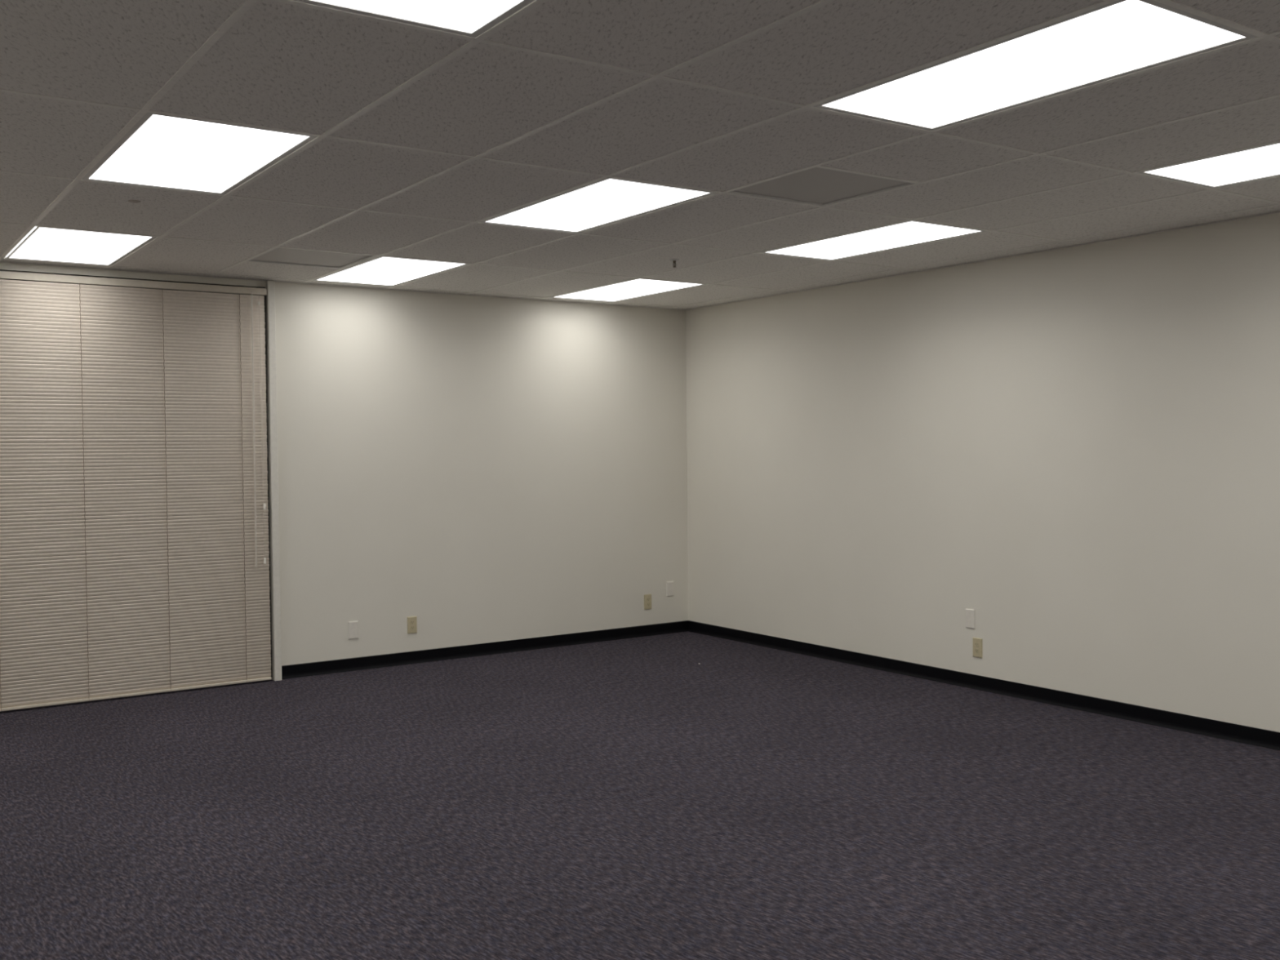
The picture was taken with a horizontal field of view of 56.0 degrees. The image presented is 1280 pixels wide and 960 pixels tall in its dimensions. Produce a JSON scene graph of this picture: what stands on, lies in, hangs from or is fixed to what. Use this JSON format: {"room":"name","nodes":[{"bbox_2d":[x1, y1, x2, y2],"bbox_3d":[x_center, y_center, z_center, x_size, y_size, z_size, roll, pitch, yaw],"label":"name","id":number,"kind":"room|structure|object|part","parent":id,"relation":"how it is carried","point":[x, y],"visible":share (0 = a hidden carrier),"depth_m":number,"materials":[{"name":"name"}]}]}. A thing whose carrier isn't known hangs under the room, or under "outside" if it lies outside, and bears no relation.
{"room":"empty office room","nodes":[
{"label":"empty office room","id":0,"kind":"room"},
{"bbox_2d":[0,262,688,666],"bbox_3d":[-2.737,-0.046,7.976,7.780,2.794,0.140,-2,2,-34],"label":"wall","id":1,"kind":"structure","parent":0,"point":[479,469],"depth_m":8.90,"materials":[{"name":"paint"}]},
{"bbox_2d":[0,270,272,680],"bbox_3d":[-3.657,0.062,7.321,2.778,2.632,0.100,-2,2,-34],"label":"window","id":2,"kind":"structure","parent":1,"relation":"in","point":[0,270],"depth_m":8.05,"materials":[{"name":"brown metal"}]},
{"bbox_2d":[0,271,271,711],"bbox_3d":[-3.601,0.065,7.251,2.753,2.606,0.046,-2,2,-34],"label":"mini blind","id":3,"kind":"object","parent":2,"relation":"attached to","point":[134,511],"visible":1,"depth_m":7.53,"materials":[{"name":"plastic"}]},
{"bbox_3d":[-3.801,0.090,7.109,0.006,2.559,0.008,-2,2,-34],"label":"ladder cord","id":4,"kind":"part","parent":3,"relation":"part of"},
{"bbox_3d":[-3.404,0.079,7.381,0.006,2.559,0.008,-2,2,-34],"label":"ladder cord","id":5,"kind":"part","parent":3,"relation":"part of","materials":[{"name":"beige fabric"}]},
{"bbox_3d":[-3.617,-1.216,7.222,2.752,0.044,0.032,-2,2,-34],"label":"head rail","id":6,"kind":"part","parent":3,"relation":"part of","materials":[{"name":"beige metal"}]},
{"bbox_3d":[-3.597,1.359,7.287,2.738,0.017,0.022,-2,2,-34],"label":"rail","id":7,"kind":"part","parent":3,"relation":"part of","materials":[{"name":"beige metal"}]},
{"bbox_3d":[-3.008,0.068,7.654,0.006,2.559,0.008,-2,2,-34],"label":"ladder cord","id":8,"kind":"part","parent":3,"relation":"part of","materials":[{"name":"beige fabric"}]},
{"bbox_3d":[-2.611,0.056,7.927,0.006,2.559,0.008,-2,2,-34],"label":"ladder cord","id":9,"kind":"part","parent":3,"relation":"part of","materials":[{"name":"beige fabric"}]},
{"bbox_3d":[-2.508,-0.353,7.984,0.010,1.744,0.010,-2,2,-34],"label":"lift cord","id":10,"kind":"part","parent":3,"relation":"part of","materials":[{"name":"beige fabric"}]},
{"bbox_3d":[-2.508,-0.534,7.980,0.014,1.382,0.010,-2,2,-34],"label":"lift cord","id":11,"kind":"part","parent":3,"relation":"part of","materials":[{"name":"beige fabric"}]},
{"bbox_2d":[265,280,281,680],"bbox_3d":[-2.451,0.010,8.059,0.048,2.672,0.050,-2,2,-34],"label":"window frame","id":12,"kind":"structure","parent":1,"relation":"attached to","point":[269,285],"depth_m":8.04,"materials":[{"name":"paint"}]},
{"bbox_2d":[347,621,358,639],"bbox_3d":[-2.003,1.048,8.414,0.071,0.121,0.009,-2,2,-34],"label":"blank wall plate","id":13,"kind":"object","parent":1,"relation":"attached to","point":[353,625],"visible":1,"depth_m":8.41,"materials":[{"name":"white plastic"}]},
{"bbox_2d":[407,616,417,633],"bbox_3d":[-1.638,1.043,8.664,0.073,0.121,0.010,-2,2,-34],"label":"power outlet","id":14,"kind":"object","parent":1,"relation":"attached to","point":[411,620],"visible":1,"depth_m":8.66,"materials":[{"name":"beige plastic"}]},
{"bbox_2d":[281,620,688,679],"bbox_3d":[-1.010,1.260,9.098,3.444,0.088,0.016,-2,2,-34],"label":"baseboard","id":15,"kind":"structure","parent":1,"relation":"attached to","point":[306,669],"depth_m":8.95,"materials":[{"name":"black plastic"}]},
{"bbox_2d":[644,594,651,609],"bbox_3d":[0.065,0.995,9.835,0.073,0.121,0.010,-2,2,-34],"label":"power outlet","id":16,"kind":"object","parent":1,"relation":"attached to","point":[647,597],"visible":1,"depth_m":9.83,"materials":[{"name":"beige plastic"}]},
{"bbox_2d":[666,581,673,596],"bbox_3d":[0.251,0.900,9.962,0.071,0.121,0.009,-2,2,-34],"label":"blank wall plate","id":17,"kind":"object","parent":1,"relation":"attached to","point":[669,585],"visible":1,"depth_m":9.96,"materials":[{"name":"white plastic"}]},
{"bbox_2d":[0,631,1279,959],"bbox_3d":[0.036,1.466,4.004,7.780,0.060,9.880,-2,2,-34],"label":"floor","id":18,"kind":"structure","parent":0,"point":[633,798],"depth_m":4.98,"materials":[{"name":"carpet"}]},
{"bbox_2d":[0,0,1279,310],"bbox_3d":[0.010,-1.339,3.926,7.780,0.197,9.880,-2,2,-34],"label":"ceiling","id":19,"kind":"structure","parent":0,"point":[282,65],"depth_m":4.34,"materials":[{"name":"tile"}]},
{"bbox_2d":[5,226,157,266],"bbox_3d":[-3.120,-1.339,6.674,0.602,0.108,1.211,-2,2,-34],"label":"ceiling light","id":20,"kind":"object","parent":19,"relation":"attached to","point":[41,243],"visible":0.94,"depth_m":6.63,"materials":[{"name":"paint"}]},
{"bbox_2d":[128,200,140,203],"bbox_3d":[-2.283,-1.256,5.439,0.052,0.008,0.052,-2,2,-34],"label":"sprinkler cover","id":21,"kind":"object","parent":19,"relation":"attached to","point":[129,201],"visible":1,"depth_m":5.43,"materials":[{"name":"metal"}]},
{"bbox_2d":[81,112,317,195],"bbox_3d":[-1.738,-1.297,4.665,0.602,0.108,1.211,-2,2,-34],"label":"ceiling light","id":22,"kind":"object","parent":19,"relation":"attached to","point":[162,151],"visible":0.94,"depth_m":4.60,"materials":[{"name":"paint"}]},
{"bbox_2d":[247,247,376,268],"bbox_3d":[-1.943,-1.361,7.113,0.601,0.105,0.601,-2,2,-34],"label":"air vent","id":23,"kind":"object","parent":19,"relation":"attached to","point":[278,255],"visible":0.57,"depth_m":7.15,"materials":[{"name":"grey metal"}]},
{"bbox_2d":[312,256,470,286],"bbox_3d":[-1.613,-1.383,7.710,0.602,0.108,1.211,-2,2,-34],"label":"ceiling light","id":24,"kind":"object","parent":19,"relation":"attached to","point":[382,270],"visible":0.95,"depth_m":7.68,"materials":[{"name":"paint"}]},
{"bbox_2d":[293,0,534,37],"bbox_3d":[-0.356,-1.254,2.657,0.602,0.108,1.211,-2,2,-34],"label":"ceiling light","id":25,"kind":"object","parent":19,"relation":"attached to","point":[471,18],"visible":1,"depth_m":3.11,"materials":[{"name":"paint"}]},
{"bbox_2d":[479,177,716,233],"bbox_3d":[-0.231,-1.340,5.701,0.602,0.108,1.211,-2,2,-34],"label":"ceiling light","id":26,"kind":"object","parent":19,"relation":"attached to","point":[606,201],"visible":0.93,"depth_m":5.65,"materials":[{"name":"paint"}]},
{"bbox_2d":[551,278,706,302],"bbox_3d":[-0.107,-1.426,8.745,0.602,0.108,1.211,-2,2,-34],"label":"ceiling light","id":27,"kind":"object","parent":19,"relation":"attached to","point":[639,287],"visible":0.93,"depth_m":8.73,"materials":[{"name":"paint"}]},
{"bbox_2d":[669,258,679,267],"bbox_3d":[0.209,-1.312,7.296,0.060,0.048,0.060,-2,2,-34],"label":"sprinkler","id":28,"kind":"object","parent":19,"relation":"attached to","point":[673,260],"visible":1,"depth_m":7.29,"materials":[{"name":"paint"}]},
{"bbox_2d":[727,167,914,205],"bbox_3d":[0.789,-1.337,5.293,0.601,0.105,0.601,-2,2,-34],"label":"air vent","id":29,"kind":"object","parent":19,"relation":"attached to","point":[819,186],"visible":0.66,"depth_m":5.31,"materials":[{"name":"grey metal"}]},
{"bbox_2d":[760,220,986,260],"bbox_3d":[1.275,-1.383,6.737,0.602,0.108,1.211,-2,2,-34],"label":"ceiling light","id":30,"kind":"object","parent":19,"relation":"attached to","point":[911,233],"visible":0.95,"depth_m":6.70,"materials":[{"name":"paint"}]},
{"bbox_2d":[812,0,1257,130],"bbox_3d":[1.151,-1.297,3.693,0.602,0.108,1.211,-2,2,-34],"label":"ceiling light","id":31,"kind":"object","parent":19,"relation":"attached to","point":[1120,37],"visible":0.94,"depth_m":3.60,"materials":[{"name":"glowing white plastic diffuser"},{"name":"white metal frame"}]},
{"bbox_2d":[1137,142,1279,188],"bbox_3d":[2.657,-1.341,4.729,0.602,0.108,1.211,-2,2,-34],"label":"ceiling light","id":32,"kind":"object","parent":19,"relation":"attached to","point":[1260,162],"visible":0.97,"depth_m":5.01,"materials":[{"name":"paint"}]},
{"bbox_2d":[0,0,1279,308],"bbox_3d":[0.010,-1.254,3.928,7.500,0.035,9.600,-2,2,-34],"label":"grid","id":33,"kind":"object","parent":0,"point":[246,5],"depth_m":4.59,"materials":[{"name":"paint"}]},
{"bbox_2d":[685,213,1279,732],"bbox_3d":[3.209,-0.050,6.070,0.140,2.794,9.740,-2,2,-34],"label":"wall","id":34,"kind":"structure","parent":0,"point":[1076,450],"depth_m":7.28,"materials":[{"name":"paint"}]},
{"bbox_2d":[0,211,1279,310],"bbox_3d":[0.011,-1.236,3.929,7.500,0.002,9.600,-2,2,-34],"label":"trim","id":35,"kind":"structure","parent":34,"relation":"attached to","point":[1278,211],"depth_m":7.78,"materials":[{"name":"paint"}]},
{"bbox_2d":[965,608,974,628],"bbox_3d":[2.086,0.876,7.612,0.009,0.121,0.071,-2,2,-34],"label":"blank wall plate","id":36,"kind":"object","parent":34,"relation":"attached to","point":[970,613],"visible":1,"depth_m":7.61,"materials":[{"name":"white plastic"}]},
{"bbox_2d":[973,637,982,657],"bbox_3d":[2.119,1.054,7.569,0.010,0.121,0.073,-2,2,-34],"label":"power outlet","id":37,"kind":"object","parent":34,"relation":"attached to","point":[977,642],"visible":1,"depth_m":7.56,"materials":[{"name":"beige plastic"}]},
{"bbox_2d":[688,620,1279,751],"bbox_3d":[3.119,1.303,6.120,0.016,0.088,9.596,-2,2,-34],"label":"baseboard","id":38,"kind":"structure","parent":34,"relation":"attached to","point":[1246,735],"depth_m":7.30,"materials":[{"name":"black plastic"}]}
]}

